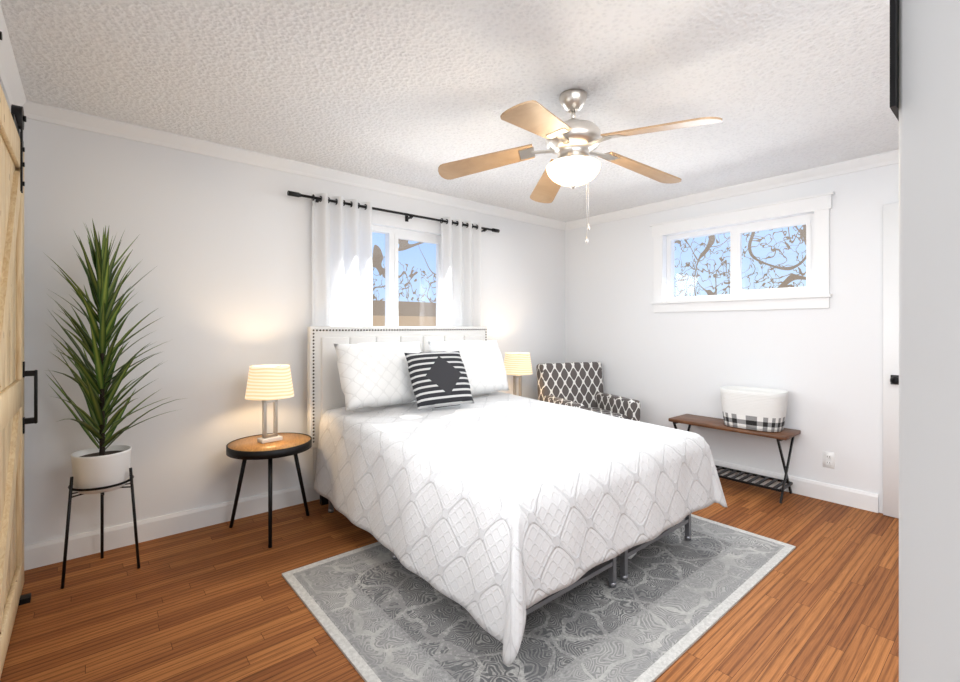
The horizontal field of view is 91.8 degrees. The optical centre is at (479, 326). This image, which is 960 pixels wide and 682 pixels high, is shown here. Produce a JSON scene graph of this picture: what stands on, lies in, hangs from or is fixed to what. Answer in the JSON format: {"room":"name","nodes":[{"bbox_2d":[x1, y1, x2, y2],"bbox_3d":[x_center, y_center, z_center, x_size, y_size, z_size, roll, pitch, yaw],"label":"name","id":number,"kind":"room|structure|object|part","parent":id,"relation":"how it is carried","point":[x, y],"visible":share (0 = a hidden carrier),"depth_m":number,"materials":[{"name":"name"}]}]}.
{"room":"bedroom","nodes":[
{"label":"bedroom","id":0,"kind":"room"},
{"bbox_2d":[19,118,564,545],"bbox_3d":[-0.776,0.050,3.893,4.740,2.440,0.150,0,0,-40],"label":"wall","id":1,"kind":"structure","parent":0,"point":[222,248],"depth_m":2.91,"materials":[{"name":"white paint"}]},
{"bbox_2d":[24,483,319,570],"bbox_3d":[-0.723,1.208,3.830,4.440,0.125,0.016,0,0,-40],"label":"baseboard","id":2,"kind":"structure","parent":1,"relation":"attached to","point":[43,553],"depth_m":2.80,"materials":[{"name":"white"}]},
{"bbox_2d":[22,100,565,229],"bbox_3d":[-0.709,-1.133,3.813,4.440,0.075,0.060,0,0,-40],"label":"crown molding","id":3,"kind":"structure","parent":1,"relation":"attached to","point":[71,118],"depth_m":3.09,"materials":[{"name":"white wood"}]},
{"bbox_2d":[287,191,499,483],"bbox_3d":[-0.592,0.080,3.884,1.980,2.100,0.102,0,0,-40],"label":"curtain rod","id":4,"kind":"object","parent":1,"relation":"attached to","point":[341,261],"visible":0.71,"depth_m":3.58,"materials":[{"name":"white fabric"}]},
{"bbox_2d":[312,191,372,483],"bbox_3d":[-1.023,0.080,3.488,0.470,2.100,0.055,0,0,-40],"label":"curtain","id":5,"kind":"object","parent":4,"relation":"hanging from","point":[341,227],"depth_m":3.45,"materials":[{"name":"white fabric"}]},
{"bbox_2d":[372,225,440,325],"bbox_3d":[-0.759,-0.255,3.919,1.100,1.150,0.074,0,0,-40],"label":"window","id":6,"kind":"structure","parent":1,"relation":"in","point":[392,237],"depth_m":3.92,"materials":[{"name":"white wood"}]},
{"bbox_2d":[0,478,898,681],"bbox_3d":[0.605,1.320,2.259,4.740,0.100,4.430,0,0,-40],"label":"floor","id":7,"kind":"structure","parent":0,"point":[221,602],"depth_m":2.09,"materials":[{"name":"brown wood"}]},
{"bbox_2d":[44,219,184,588],"bbox_3d":[-1.843,0.364,2.403,0.619,1.812,0.640,0,0,-40],"label":"plant","id":8,"kind":"object","parent":7,"relation":"on","point":[102,467],"visible":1,"depth_m":2.39,"materials":[{"name":"green plant"}]},
{"bbox_3d":[-1.968,0.741,2.422,0.248,0.192,0.248,0,0,-40],"label":"pot","id":9,"kind":"part","parent":8,"relation":"part of","materials":[{"name":"white ceramic"}]},
{"bbox_2d":[226,432,311,547],"bbox_3d":[-1.310,0.995,2.907,0.490,0.554,0.520,0,0,-24],"label":"side table","id":10,"kind":"object","parent":7,"relation":"on","point":[244,449],"visible":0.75,"depth_m":2.83,"materials":[{"name":"brown wood"}]},
{"bbox_2d":[245,364,293,443],"bbox_3d":[-1.322,0.481,2.928,0.284,0.473,0.284,0,0,42],"label":"lamp","id":11,"kind":"object","parent":10,"relation":"on","point":[266,384],"visible":1,"depth_m":2.84,"materials":[{"name":"white fabric"}]},
{"bbox_3d":[-1.302,0.470,2.910,0.170,0.445,0.196,0,0,42],"label":"stem","id":12,"kind":"part","parent":11,"relation":"part of","materials":[{"name":"silver metal"}]},
{"bbox_3d":[-1.322,0.343,2.928,0.284,0.195,0.284,0,0,42],"label":"lamp shade","id":13,"kind":"part","parent":11,"relation":"part of","materials":[{"name":"beige fabric"}]},
{"bbox_2d":[307,326,726,664],"bbox_3d":[0.093,0.632,2.969,1.775,1.275,2.154,0,0,-40],"label":"bed","id":14,"kind":"object","parent":7,"relation":"on","point":[446,467],"visible":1,"depth_m":2.38,"materials":[{"name":"white fabric"}]},
{"bbox_3d":[-0.567,0.630,3.769,1.640,1.270,0.081,0,0,-40],"label":"headboard","id":15,"kind":"part","parent":14,"relation":"part of","materials":[{"name":"white fabric"}]},
{"bbox_2d":[404,350,474,410],"bbox_3d":[-0.284,0.365,3.295,0.460,0.420,0.140,0,-28,-36],"label":"accent pillow","id":16,"kind":"object","parent":14,"relation":"on","point":[438,379],"depth_m":3.22,"materials":[{"name":"black fabric"}]},
{"bbox_2d":[282,514,795,681],"bbox_3d":[0.400,1.265,2.525,2.350,0.010,1.600,0,0,-40],"label":"rug","id":17,"kind":"object","parent":7,"relation":"on","point":[378,612],"visible":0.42,"depth_m":2.03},
{"bbox_2d":[536,362,639,420],"bbox_3d":[1.011,0.815,4.437,0.700,0.913,0.736,0,0,-20],"label":"accent chair","id":18,"kind":"object","parent":7,"relation":"on","point":[577,384],"visible":0.35,"depth_m":4.58,"materials":[{"name":"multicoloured fabric"}]},
{"bbox_2d":[668,414,800,503],"bbox_3d":[2.020,1.027,3.749,0.325,0.495,0.880,0,0,-40],"label":"bench","id":19,"kind":"object","parent":7,"relation":"on","point":[719,424],"visible":0.58,"depth_m":3.57,"materials":[{"name":"brown wood"}]},
{"bbox_2d":[720,386,788,431],"bbox_3d":[2.124,0.630,3.615,0.300,0.290,0.450,0,0,-44],"label":"basket","id":20,"kind":"object","parent":19,"relation":"on","point":[757,409],"visible":1,"depth_m":3.50,"materials":[{"name":"fabric"}]},
{"bbox_3d":[0.360,0.995,4.391,0.490,0.554,0.520,0,0,0],"label":"side table","id":21,"kind":"object","parent":7,"relation":"on","visible":0},
{"bbox_2d":[504,352,532,396],"bbox_3d":[0.354,0.481,4.384,0.284,0.473,0.284,0,0,-35],"label":"lamp","id":22,"kind":"object","parent":21,"relation":"on","point":[518,364],"visible":0.79,"depth_m":4.28,"materials":[{"name":"white fabric"}]},
{"bbox_3d":[0.354,0.343,4.384,0.284,0.195,0.284,0,0,-35],"label":"lamp shade","id":23,"kind":"part","parent":22,"relation":"part of","materials":[{"name":"beige fabric"}]},
{"bbox_2d":[0,0,898,221],"bbox_3d":[0.605,-1.220,2.259,4.740,0.100,4.430,0,0,-40],"label":"ceiling","id":24,"kind":"structure","parent":0,"point":[414,93],"depth_m":2.20,"materials":[{"name":"white paint"}]},
{"bbox_2d":[438,88,721,242],"bbox_3d":[0.508,-0.797,2.316,1.349,0.746,1.308,0,0,-40],"label":"ceiling fan","id":25,"kind":"object","parent":24,"relation":"hanging from","point":[573,143],"visible":1,"depth_m":2.29,"materials":[{"name":"beige wood"}]},
{"bbox_3d":[0.470,-0.767,2.348,0.270,0.103,0.270,0,0,-40],"label":"lamp shade","id":26,"kind":"part","parent":25,"relation":"part of","materials":[{"name":"white glass"}]},
{"bbox_2d":[565,163,898,512],"bbox_3d":[2.358,0.050,3.740,0.150,2.440,4.430,0,0,-40],"label":"wall","id":27,"kind":"structure","parent":0,"point":[823,367],"depth_m":3.74,"materials":[{"name":"white paint"}]},
{"bbox_2d":[566,149,898,229],"bbox_3d":[2.277,-1.133,3.672,0.060,0.075,4.130,0,0,-40],"label":"crown molding","id":28,"kind":"structure","parent":27,"relation":"attached to","point":[860,164],"depth_m":3.74,"materials":[{"name":"white wood"}]},
{"bbox_2d":[650,191,834,312],"bbox_3d":[2.142,-0.557,3.944,0.177,0.838,1.430,0,0,-40],"label":"window","id":29,"kind":"structure","parent":27,"relation":"in","point":[814,292],"depth_m":3.81,"materials":[{"name":"white wood"}]},
{"bbox_3d":[2.192,-0.550,3.986,0.004,0.540,1.110,0,0,-40],"label":"glass","id":30,"kind":"part","parent":29,"relation":"part of","materials":[{"name":"clear glass"}]},
{"bbox_3d":[2.181,-0.550,3.977,0.074,0.620,1.190,0,0,-40],"label":"frame","id":31,"kind":"part","parent":29,"relation":"part of","materials":[{"name":"white"}]},
{"bbox_2d":[713,459,878,512],"bbox_3d":[1.843,1.208,4.221,0.016,0.125,2.730,0,0,-40],"label":"baseboard","id":32,"kind":"structure","parent":27,"relation":"attached to","point":[859,499],"depth_m":3.43,"materials":[{"name":"white"}]},
{"bbox_2d":[823,451,834,468],"bbox_3d":[2.545,0.970,3.394,0.012,0.115,0.072,0,0,-40],"label":"electrical outlet","id":33,"kind":"object","parent":27,"relation":"attached to","point":[828,459],"visible":1,"depth_m":3.39,"materials":[{"name":"white plastic"}]},
{"bbox_2d":[883,202,898,517],"bbox_3d":[2.969,0.221,2.810,0.112,2.090,0.820,0,0,-40],"label":"closet door","id":34,"kind":"structure","parent":27,"relation":"in","point":[891,360],"depth_m":3.10,"materials":[{"name":"white wood"}]},
{"bbox_3d":[2.733,0.350,3.056,0.069,0.062,0.062,0,0,-40],"label":"knob","id":35,"kind":"part","parent":34,"relation":"part of","materials":[{"name":"black metal"}]},
{"bbox_3d":[-1.148,0.050,0.778,0.150,2.440,4.430,0,0,-40],"label":"wall","id":36,"kind":"structure","parent":0,"visible":0},
{"bbox_2d":[0,5,25,111],"bbox_3d":[-1.068,-1.133,0.845,0.060,0.075,4.130,0,0,-40],"label":"crown molding","id":37,"kind":"structure","parent":36,"relation":"attached to","point":[11,85],"depth_m":2.07,"materials":[{"name":"white wood"}]},
{"bbox_2d":[0,31,37,677],"bbox_3d":[-1.934,0.121,1.914,0.114,2.297,1.080,0,0,-40],"label":"barn door","id":38,"kind":"structure","parent":36,"relation":"in","point":[11,390],"depth_m":1.99,"materials":[{"name":"brown wood"}]},
{"bbox_3d":[-1.935,0.121,1.915,0.114,2.297,1.077,0,0,-40],"label":"barn door hardware","id":39,"kind":"part","parent":38,"relation":"part of","materials":[{"name":"beige wood"}]},
{"label":"outside","id":40,"kind":"structure","parent":0,"visible":0},
{"bbox_2d":[372,232,435,325],"bbox_3d":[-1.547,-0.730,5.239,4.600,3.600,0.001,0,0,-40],"label":"window panes","id":41,"kind":"structure","parent":40,"point":[380,299],"depth_m":5.80,"materials":[{"name":"clear glass"}]},
{"bbox_2d":[675,225,805,296],"bbox_3d":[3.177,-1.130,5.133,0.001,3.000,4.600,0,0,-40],"label":"window panes","id":42,"kind":"structure","parent":40,"point":[715,267],"depth_m":5.30,"materials":[{"name":"clear glass"}]},
{"bbox_3d":[0.947,0.230,-0.144,0.070,2.080,0.018,0,0,-40],"label":"door frame","id":43,"kind":"structure","parent":0,"visible":0},
{"bbox_2d":[890,0,959,681],"bbox_3d":[0.638,0.244,0.123,0.060,2.030,0.795,0,0,-40],"label":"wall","id":44,"kind":"structure","parent":43,"relation":"attached to","point":[925,71],"depth_m":0.39,"materials":[{"name":"white paint"}]}
]}

